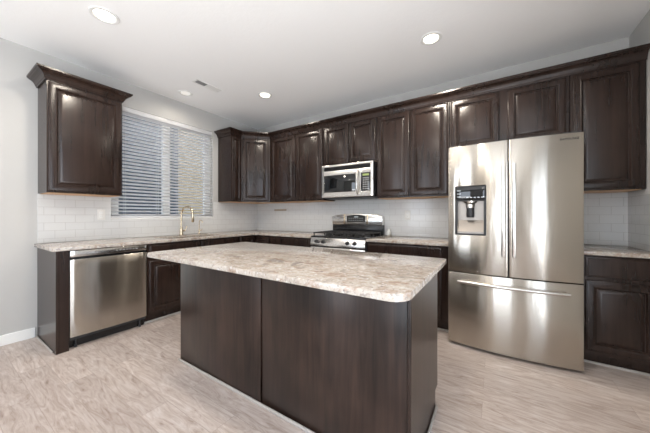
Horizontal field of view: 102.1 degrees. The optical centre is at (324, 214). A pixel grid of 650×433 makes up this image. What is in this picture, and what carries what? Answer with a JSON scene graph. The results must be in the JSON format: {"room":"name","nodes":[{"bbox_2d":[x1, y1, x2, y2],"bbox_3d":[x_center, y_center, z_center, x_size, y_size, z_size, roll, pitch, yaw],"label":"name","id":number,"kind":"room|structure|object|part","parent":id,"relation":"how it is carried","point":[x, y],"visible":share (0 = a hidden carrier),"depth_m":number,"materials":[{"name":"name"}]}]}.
{"room":"kitchen","nodes":[
{"label":"kitchen","id":0,"kind":"room"},
{"bbox_2d":[0,38,256,336],"bbox_3d":[-2.863,-0.205,2.551,0.148,2.768,5.980,0,0,33],"label":"wall","id":1,"kind":"structure","parent":0,"point":[28,218],"depth_m":2.54,"materials":[{"name":"grey paint"}]},
{"bbox_2d":[0,327,34,345],"bbox_3d":[-3.570,1.131,1.322,0.014,0.095,2.869,0,0,33],"label":"baseboard","id":2,"kind":"structure","parent":1,"relation":"attached to","point":[10,338],"depth_m":2.43,"materials":[{"name":"white paint"}]},
{"bbox_2d":[26,62,132,196],"bbox_3d":[-2.459,-0.758,2.675,0.392,1.114,0.719,0,0,33],"label":"upper cabinet","id":3,"kind":"object","parent":1,"relation":"attached to","point":[80,119],"visible":1,"depth_m":2.52,"materials":[{"name":"brown wood"}]},
{"bbox_3d":[-2.459,-1.268,2.675,0.392,0.094,0.719,0,0,33],"label":"crown","id":4,"kind":"part","parent":3,"relation":"part of","materials":[{"name":"brown wood"}]},
{"bbox_3d":[-2.346,-0.715,2.601,0.022,0.988,0.550,0,0,33],"label":"door","id":5,"kind":"part","parent":3,"relation":"part of","materials":[{"name":"brown wood"}]},
{"bbox_2d":[97,209,104,219],"bbox_3d":[-2.513,-0.001,2.950,0.007,0.116,0.072,0,0,33],"label":"wall outlet","id":6,"kind":"object","parent":1,"relation":"attached to","point":[100,212],"visible":1,"depth_m":2.94,"materials":[{"name":"white plastic"}]},
{"bbox_2d":[111,115,212,218],"bbox_3d":[-2.165,-0.624,3.613,0.110,1.350,1.312,0,0,33],"label":"window","id":7,"kind":"structure","parent":1,"relation":"in","point":[122,115],"depth_m":3.57,"materials":[{"name":"white paint"}]},
{"bbox_3d":[-2.359,-0.619,3.389,0.004,1.240,0.545,0,0,33],"label":"pane","id":8,"kind":"part","parent":7,"relation":"part of","materials":[{"name":"clear glass"}]},
{"bbox_2d":[111,106,211,217],"bbox_3d":[-2.141,-0.630,3.597,0.073,1.334,1.296,0,0,33],"label":"window blind","id":9,"kind":"object","parent":7,"relation":"attached to","point":[126,111],"visible":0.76,"depth_m":3.54,"materials":[{"name":"white plastic"}]},
{"bbox_3d":[-2.401,-0.614,3.160,0.002,1.270,0.002,0,0,33],"label":"ladder cord","id":10,"kind":"part","parent":9,"relation":"part of","materials":[{"name":"white fabric"}]},
{"bbox_3d":[-2.148,0.027,3.602,0.052,0.020,1.296,0,0,33],"label":"rail","id":11,"kind":"part","parent":9,"relation":"part of","materials":[{"name":"white"}]},
{"bbox_3d":[-2.155,0.045,3.606,0.085,0.012,1.310,0,0,33],"label":"sill","id":12,"kind":"part","parent":7,"relation":"part of","materials":[{"name":"white paint"}]},
{"bbox_3d":[-2.046,-0.619,3.873,0.004,1.240,0.567,0,0,33],"label":"pane","id":13,"kind":"part","parent":7,"relation":"part of","materials":[{"name":"clear glass"}]},
{"bbox_2d":[218,135,240,202],"bbox_3d":[-1.515,-0.721,4.185,0.342,1.040,0.187,0,0,33],"label":"upper cabinet","id":14,"kind":"object","parent":1,"relation":"attached to","point":[229,147],"visible":1,"depth_m":4.10,"materials":[{"name":"brown wood"}]},
{"bbox_3d":[-1.379,-0.715,4.099,0.022,0.988,0.168,0,0,33],"label":"door","id":15,"kind":"part","parent":14,"relation":"part of","materials":[{"name":"brown wood"}]},
{"bbox_2d":[214,43,649,139],"bbox_3d":[0.393,-1.268,3.102,4.718,0.094,0.582,0,0,33],"label":"crown molding","id":16,"kind":"structure","parent":14,"relation":"attached to","point":[637,53],"depth_m":2.67,"materials":[{"name":"brown wood"}]},
{"bbox_2d":[230,138,272,203],"bbox_3d":[-1.164,-0.721,4.454,0.640,1.040,0.640,0,0,33],"label":"upper cabinet","id":17,"kind":"object","parent":1,"relation":"attached to","point":[255,153],"visible":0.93,"depth_m":4.21,"materials":[{"name":"brown wood"}]},
{"bbox_3d":[-1.114,-0.715,4.221,0.403,0.988,0.021,0,0,-12],"label":"door","id":18,"kind":"part","parent":17,"relation":"part of","materials":[{"name":"brown wood"}]},
{"bbox_2d":[0,0,649,129],"bbox_3d":[-0.819,-1.639,1.232,5.013,0.100,5.980,0,0,33],"label":"ceiling","id":19,"kind":"structure","parent":0,"point":[313,57],"depth_m":2.40,"materials":[{"name":"white paint"}]},
{"bbox_2d":[88,6,119,24],"bbox_3d":[-1.759,-1.585,2.094,0.196,0.008,0.196,0,0,33],"label":"recessed light","id":20,"kind":"object","parent":19,"relation":"in","point":[104,15],"visible":1,"depth_m":2.09,"materials":[{"name":"white paint"}]},
{"bbox_2d":[178,90,192,95],"bbox_3d":[-1.821,-1.585,3.428,0.172,0.008,0.172,0,0,33],"label":"recessed light","id":21,"kind":"object","parent":19,"relation":"in","point":[182,92],"visible":1,"depth_m":3.42,"materials":[{"name":"white paint"}]},
{"bbox_2d":[192,79,221,92],"bbox_3d":[-1.447,-1.586,3.237,0.110,0.006,0.330,0,0,33],"label":"ceiling vent","id":22,"kind":"object","parent":19,"relation":"in","point":[197,81],"visible":1,"depth_m":3.22,"materials":[{"name":"white metal"}]},
{"bbox_3d":[-1.412,-1.586,3.292,0.078,0.004,0.168,0,0,33],"label":"damper plate","id":23,"kind":"part","parent":22,"relation":"part of","materials":[{"name":"white paint"}]},
{"bbox_2d":[258,92,271,97],"bbox_3d":[-0.796,-1.585,3.486,0.184,0.008,0.184,0,0,33],"label":"recessed light","id":24,"kind":"object","parent":19,"relation":"in","point":[260,94],"visible":1,"depth_m":3.48,"materials":[{"name":"white paint"}]},
{"bbox_2d":[420,31,441,45],"bbox_3d":[0.956,-1.585,2.368,0.184,0.008,0.184,0,0,33],"label":"recessed light","id":25,"kind":"object","parent":19,"relation":"in","point":[431,38],"visible":1,"depth_m":2.36,"materials":[{"name":"white paint"}]},
{"bbox_2d":[0,313,649,432],"bbox_3d":[-0.819,1.229,1.232,5.013,0.100,5.980,0,0,33],"label":"floor","id":26,"kind":"structure","parent":0,"point":[133,380],"depth_m":1.73,"materials":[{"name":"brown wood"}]},
{"bbox_2d":[36,248,68,354],"bbox_3d":[-2.504,0.745,2.402,0.630,0.868,0.097,0,0,33],"label":"end panel","id":27,"kind":"object","parent":26,"relation":"on","point":[52,267],"visible":0.89,"depth_m":2.26,"materials":[{"name":"brown wood"}]},
{"bbox_3d":[-2.549,1.172,2.381,0.540,0.014,0.013,0,0,33],"label":"shoe molding","id":28,"kind":"part","parent":27,"relation":"part of","materials":[{"name":"grey"}]},
{"bbox_3d":[-2.517,0.745,2.381,0.630,0.868,0.019,0,0,33],"label":"panel","id":29,"kind":"part","parent":27,"relation":"part of","materials":[{"name":"brown wood"}]},
{"bbox_2d":[69,244,146,347],"bbox_3d":[-2.298,0.746,2.690,0.608,0.866,0.598,0,0,33],"label":"dishwasher","id":30,"kind":"object","parent":26,"relation":"on","point":[107,286],"visible":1,"depth_m":2.48,"materials":[{"name":"grey metal"}]},
{"bbox_3d":[-2.114,1.128,2.572,0.015,0.102,0.596,0,0,33],"label":"kick plate","id":31,"kind":"part","parent":30,"relation":"part of","materials":[{"name":"black metal"}]},
{"bbox_3d":[-2.069,0.383,2.543,0.012,0.022,0.592,0,0,33],"label":"pocket handle","id":32,"kind":"part","parent":30,"relation":"part of","materials":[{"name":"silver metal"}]},
{"bbox_3d":[-2.058,0.344,2.536,0.034,0.055,0.598,0,0,33],"label":"control panel","id":33,"kind":"part","parent":30,"relation":"part of","materials":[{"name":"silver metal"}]},
{"bbox_2d":[144,236,237,323],"bbox_3d":[-1.819,0.745,3.457,0.620,0.868,1.188,0,0,33],"label":"base cabinet","id":34,"kind":"object","parent":26,"relation":"on","point":[163,277],"visible":0.26,"depth_m":2.95,"materials":[{"name":"brown wood"}]},
{"bbox_3d":[-1.629,1.169,3.333,0.016,0.019,1.188,0,0,33],"label":"shoe molding","id":35,"kind":"part","parent":34,"relation":"part of","materials":[{"name":"grey"}]},
{"bbox_3d":[-1.728,0.774,3.046,0.022,0.550,0.560,0,0,33],"label":"door","id":36,"kind":"part","parent":34,"relation":"part of","materials":[{"name":"brown wood"}]},
{"bbox_3d":[-1.729,0.401,3.047,0.019,0.148,0.560,0,0,33],"label":"drawer","id":37,"kind":"part","parent":34,"relation":"part of","materials":[{"name":"brown wood"}]},
{"bbox_3d":[-1.408,0.401,3.543,0.019,0.148,0.558,0,0,33],"label":"drawer","id":38,"kind":"part","parent":34,"relation":"part of","materials":[{"name":"brown wood"}]},
{"bbox_2d":[238,235,269,243],"bbox_3d":[-1.123,0.745,4.263,0.916,0.868,0.916,0,0,33],"label":"base cabinet","id":39,"kind":"object","parent":26,"relation":"on","point":[251,238],"visible":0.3,"depth_m":3.95,"materials":[{"name":"brown wood"}]},
{"bbox_2d":[34,230,325,251],"bbox_3d":[-1.322,0.294,3.254,1.680,0.031,2.830,0,0,33],"label":"countertop","id":40,"kind":"structure","parent":39,"relation":"on","point":[104,243],"depth_m":2.96,"materials":[{"name":"stone"}]},
{"bbox_2d":[179,206,193,234],"bbox_3d":[-1.875,0.078,3.576,0.271,0.401,0.099,0,0,33],"label":"kitchen faucet","id":41,"kind":"object","parent":40,"relation":"on","point":[189,207],"visible":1,"depth_m":3.60,"materials":[{"name":"silver metal"}]},
{"bbox_3d":[-1.874,0.023,3.566,0.254,0.291,0.027,0,0,26],"label":"spout","id":42,"kind":"part","parent":41,"relation":"part of","materials":[{"name":"silver metal"}]},
{"bbox_3d":[-1.159,0.689,3.927,0.022,0.720,0.270,0,0,33],"label":"door","id":43,"kind":"part","parent":39,"relation":"part of","materials":[{"name":"brown wood"}]},
{"bbox_3d":[-0.954,0.689,3.973,0.270,0.720,0.022,0,0,33],"label":"door","id":44,"kind":"part","parent":39,"relation":"part of","materials":[{"name":"brown wood"}]},
{"bbox_2d":[270,236,311,246],"bbox_3d":[-0.337,0.745,3.932,0.758,0.868,0.620,0,0,33],"label":"base cabinet","id":45,"kind":"object","parent":26,"relation":"on","point":[291,241],"visible":0.07,"depth_m":3.66,"materials":[{"name":"brown wood"}]},
{"bbox_2d":[178,263,437,432],"bbox_3d":[-0.229,0.745,1.891,1.858,0.868,0.658,0,0,33],"label":"kitchen island","id":46,"kind":"object","parent":26,"relation":"on","point":[317,360],"visible":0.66,"depth_m":1.44,"materials":[{"name":"brown wood"}]},
{"bbox_3d":[-0.779,0.745,1.883,0.915,0.868,0.018,0,0,33],"label":"panel","id":47,"kind":"part","parent":46,"relation":"part of","materials":[{"name":"brown wood"}]},
{"bbox_2d":[147,242,445,301],"bbox_3d":[-0.276,0.294,1.803,1.914,0.031,0.921,0,0,33],"label":"island countertop","id":48,"kind":"structure","parent":46,"relation":"on","point":[379,276],"depth_m":1.43,"materials":[{"name":"stone"}]},
{"bbox_3d":[-0.252,1.169,1.857,1.858,0.019,0.575,0,0,33],"label":"shoe molding","id":49,"kind":"part","parent":46,"relation":"part of","materials":[{"name":"grey"}]},
{"bbox_3d":[-0.012,0.745,1.391,0.891,0.868,0.013,0,0,33],"label":"panel","id":50,"kind":"part","parent":46,"relation":"part of","materials":[{"name":"brown wood"}]},
{"bbox_3d":[0.369,0.745,1.145,0.016,0.868,0.020,0,0,33],"label":"corner trim","id":51,"kind":"part","parent":46,"relation":"part of","materials":[{"name":"brown wood"}]},
{"bbox_3d":[0.539,0.745,1.416,0.019,0.868,0.618,0,0,33],"label":"panel","id":52,"kind":"part","parent":46,"relation":"part of","materials":[{"name":"brown wood"}]},
{"bbox_2d":[310,214,384,251],"bbox_3d":[0.293,0.583,3.475,0.778,1.192,0.700,0,0,33],"label":"gas range","id":53,"kind":"object","parent":26,"relation":"on","point":[350,232],"visible":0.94,"depth_m":3.46,"materials":[{"name":"silver metal"}]},
{"bbox_3d":[0.142,0.349,3.242,0.774,0.109,0.049,0,0,33],"label":"control panel","id":54,"kind":"part","parent":53,"relation":"part of","materials":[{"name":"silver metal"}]},
{"bbox_3d":[0.145,0.695,3.247,0.770,0.568,0.036,0,0,33],"label":"oven door","id":55,"kind":"part","parent":53,"relation":"part of","materials":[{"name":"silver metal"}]},
{"bbox_2d":[311,234,382,239],"bbox_3d":[0.295,0.286,3.479,0.778,0.024,0.565,0,0,33],"label":"cooktop","id":56,"kind":"object","parent":53,"relation":"in","point":[323,236],"depth_m":3.30,"materials":[{"name":"black metal"}]},
{"bbox_3d":[0.435,0.051,3.695,0.288,0.105,0.003,0,0,33],"label":"clock panel","id":57,"kind":"part","parent":53,"relation":"part of","materials":[{"name":"black glass"}]},
{"bbox_2d":[367,242,448,331],"bbox_3d":[1.010,0.745,3.062,0.860,0.868,0.620,0,0,33],"label":"base cabinet","id":58,"kind":"object","parent":26,"relation":"on","point":[375,247],"visible":0.12,"depth_m":2.65,"materials":[{"name":"brown wood"}]},
{"bbox_3d":[0.830,0.401,2.823,0.780,0.148,0.019,0,0,33],"label":"drawer","id":59,"kind":"part","parent":58,"relation":"part of","materials":[{"name":"brown wood"}]},
{"bbox_2d":[366,235,447,245],"bbox_3d":[1.006,0.294,3.055,0.860,0.031,0.640,0,0,33],"label":"countertop","id":60,"kind":"structure","parent":58,"relation":"on","point":[432,241],"depth_m":2.91,"materials":[{"name":"stone"}]},
{"bbox_3d":[0.996,0.774,2.715,0.385,0.550,0.022,0,0,33],"label":"door","id":61,"kind":"part","parent":58,"relation":"part of","materials":[{"name":"brown wood"}]},
{"bbox_2d":[448,131,583,370],"bbox_3d":[1.689,0.277,2.437,0.910,1.804,0.844,0,0,33],"label":"refrigerator","id":62,"kind":"object","parent":26,"relation":"on","point":[516,206],"visible":1,"depth_m":2.10,"materials":[{"name":"grey metal"}]},
{"bbox_3d":[1.288,-0.018,2.326,0.064,0.084,0.064,0,0,33],"label":"dispenser lever","id":63,"kind":"part","parent":62,"relation":"part of","materials":[{"name":"grey plastic"}]},
{"bbox_3d":[1.330,-0.051,2.306,0.449,1.120,0.105,0,0,33],"label":"door","id":64,"kind":"part","parent":62,"relation":"part of","materials":[{"name":"silver metal"}]},
{"bbox_3d":[1.450,-0.034,2.134,0.027,0.755,0.062,0,0,33],"label":"handle","id":65,"kind":"part","parent":62,"relation":"part of","materials":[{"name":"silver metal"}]},
{"bbox_3d":[1.486,0.589,2.122,0.745,0.027,0.093,0,0,33],"label":"freezer handle","id":66,"kind":"part","parent":62,"relation":"part of","materials":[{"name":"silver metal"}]},
{"bbox_3d":[1.508,-0.034,2.096,0.027,0.755,0.062,0,0,33],"label":"handle","id":67,"kind":"part","parent":62,"relation":"part of","materials":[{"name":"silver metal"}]},
{"bbox_3d":[1.524,0.835,2.181,0.910,0.636,0.105,0,0,33],"label":"freezer drawer","id":68,"kind":"part","parent":62,"relation":"part of","materials":[{"name":"silver metal"}]},
{"bbox_3d":[1.715,-0.051,2.057,0.455,1.120,0.105,0,0,33],"label":"door","id":69,"kind":"part","parent":62,"relation":"part of","materials":[{"name":"silver metal"}]},
{"bbox_2d":[583,255,649,375],"bbox_3d":[2.352,0.745,2.196,0.439,0.868,0.620,0,0,33],"label":"base cabinet","id":70,"kind":"object","parent":26,"relation":"on","point":[616,289],"visible":0.72,"depth_m":1.95,"materials":[{"name":"brown wood"}]},
{"bbox_2d":[584,244,649,258],"bbox_3d":[2.345,0.294,2.192,0.438,0.031,0.640,0,0,33],"label":"countertop","id":71,"kind":"structure","parent":70,"relation":"on","point":[589,249],"depth_m":2.01,"materials":[{"name":"stone"}]},
{"bbox_3d":[2.229,1.169,2.006,0.439,0.019,0.016,0,0,33],"label":"shoe molding","id":72,"kind":"part","parent":70,"relation":"part of","materials":[{"name":"grey"}]},
{"bbox_3d":[2.189,0.401,1.947,0.373,0.156,0.019,0,0,33],"label":"drawer","id":73,"kind":"part","parent":70,"relation":"part of","materials":[{"name":"brown wood"}]},
{"bbox_3d":[2.188,0.778,1.946,0.373,0.542,0.022,0,0,33],"label":"door","id":74,"kind":"part","parent":70,"relation":"part of","materials":[{"name":"brown wood"}]},
{"bbox_2d":[257,37,628,245],"bbox_3d":[0.761,-0.205,3.682,4.733,2.768,0.148,0,0,33],"label":"wall","id":75,"kind":"structure","parent":0,"point":[605,214],"depth_m":3.30,"materials":[{"name":"grey paint"}]},
{"bbox_2d":[270,128,334,202],"bbox_3d":[-0.376,-0.721,4.122,1.041,1.040,0.342,0,0,33],"label":"upper cabinet","id":76,"kind":"object","parent":75,"relation":"attached to","point":[297,160],"visible":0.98,"depth_m":3.94,"materials":[{"name":"brown wood"}]},
{"bbox_3d":[-0.669,-0.715,4.120,0.492,0.988,0.022,0,0,33],"label":"door","id":77,"kind":"part","parent":76,"relation":"part of","materials":[{"name":"brown wood"}]},
{"bbox_3d":[-0.242,-0.715,3.845,0.488,0.988,0.022,0,0,33],"label":"door","id":78,"kind":"part","parent":76,"relation":"part of","materials":[{"name":"brown wood"}]},
{"bbox_2d":[324,117,376,165],"bbox_3d":[0.396,-0.958,3.624,0.787,0.566,0.342,0,0,33],"label":"upper cabinet","id":79,"kind":"object","parent":75,"relation":"attached to","point":[352,142],"visible":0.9,"depth_m":3.45,"materials":[{"name":"brown wood"}]},
{"bbox_3d":[0.150,-0.951,3.591,0.377,0.516,0.022,0,0,33],"label":"door","id":80,"kind":"part","parent":79,"relation":"part of","materials":[{"name":"brown wood"}]},
{"bbox_2d":[322,160,377,199],"bbox_3d":[0.366,-0.443,3.572,0.756,0.452,0.457,0,0,33],"label":"microwave","id":81,"kind":"object","parent":79,"relation":"attached to","point":[356,180],"visible":0.97,"depth_m":3.40,"materials":[{"name":"silver metal"}]},
{"bbox_3d":[0.406,-0.414,3.313,0.021,0.318,0.063,0,0,33],"label":"handle","id":82,"kind":"part","parent":81,"relation":"part of","materials":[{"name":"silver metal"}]},
{"bbox_3d":[0.513,-0.414,3.290,0.124,0.226,0.024,0,0,33],"label":"control panel","id":83,"kind":"part","parent":81,"relation":"part of","materials":[{"name":"black glass"}]},
{"bbox_3d":[0.474,-0.951,3.383,0.358,0.516,0.022,0,0,33],"label":"door","id":84,"kind":"part","parent":79,"relation":"part of","materials":[{"name":"brown wood"}]},
{"bbox_2d":[405,211,409,219],"bbox_3d":[1.067,0.004,3.392,0.072,0.116,0.007,0,0,33],"label":"wall outlet","id":85,"kind":"object","parent":75,"relation":"attached to","point":[407,213],"visible":1,"depth_m":3.39,"materials":[{"name":"white plastic"}]},
{"bbox_2d":[377,102,449,199],"bbox_3d":[1.077,-0.721,3.184,0.827,1.040,0.342,0,0,33],"label":"upper cabinet","id":86,"kind":"object","parent":75,"relation":"attached to","point":[413,145],"visible":0.95,"depth_m":3.02,"materials":[{"name":"brown wood"}]},
{"bbox_3d":[0.815,-0.715,3.163,0.388,0.988,0.022,0,0,33],"label":"door","id":87,"kind":"part","parent":86,"relation":"part of","materials":[{"name":"brown wood"}]},
{"bbox_3d":[1.156,-0.715,2.942,0.400,0.988,0.022,0,0,33],"label":"door","id":88,"kind":"part","parent":86,"relation":"part of","materials":[{"name":"brown wood"}]},
{"bbox_2d":[450,76,569,146],"bbox_3d":[1.831,-0.956,2.698,0.960,0.570,0.342,0,0,33],"label":"upper cabinet","id":89,"kind":"object","parent":75,"relation":"attached to","point":[541,108],"visible":0.76,"depth_m":2.52,"materials":[{"name":"brown wood"}]},
{"bbox_3d":[1.533,-0.951,2.699,0.432,0.516,0.022,0,0,33],"label":"door","id":90,"kind":"part","parent":89,"relation":"part of","materials":[{"name":"brown wood"}]},
{"bbox_3d":[1.950,-0.951,2.430,0.423,0.516,0.022,0,0,33],"label":"door","id":91,"kind":"part","parent":89,"relation":"part of","materials":[{"name":"brown wood"}]},
{"bbox_2d":[570,60,645,193],"bbox_3d":[2.424,-0.721,2.315,0.444,1.040,0.342,0,0,33],"label":"upper cabinet","id":92,"kind":"object","parent":75,"relation":"attached to","point":[608,105],"visible":0.77,"depth_m":2.16,"materials":[{"name":"brown wood"}]},
{"bbox_2d":[628,10,649,250],"bbox_3d":[1.225,-0.205,-0.087,0.148,2.768,5.980,0,0,33],"label":"wall","id":93,"kind":"structure","parent":0,"point":[638,200],"depth_m":2.11,"materials":[{"name":"grey paint"}]}
]}

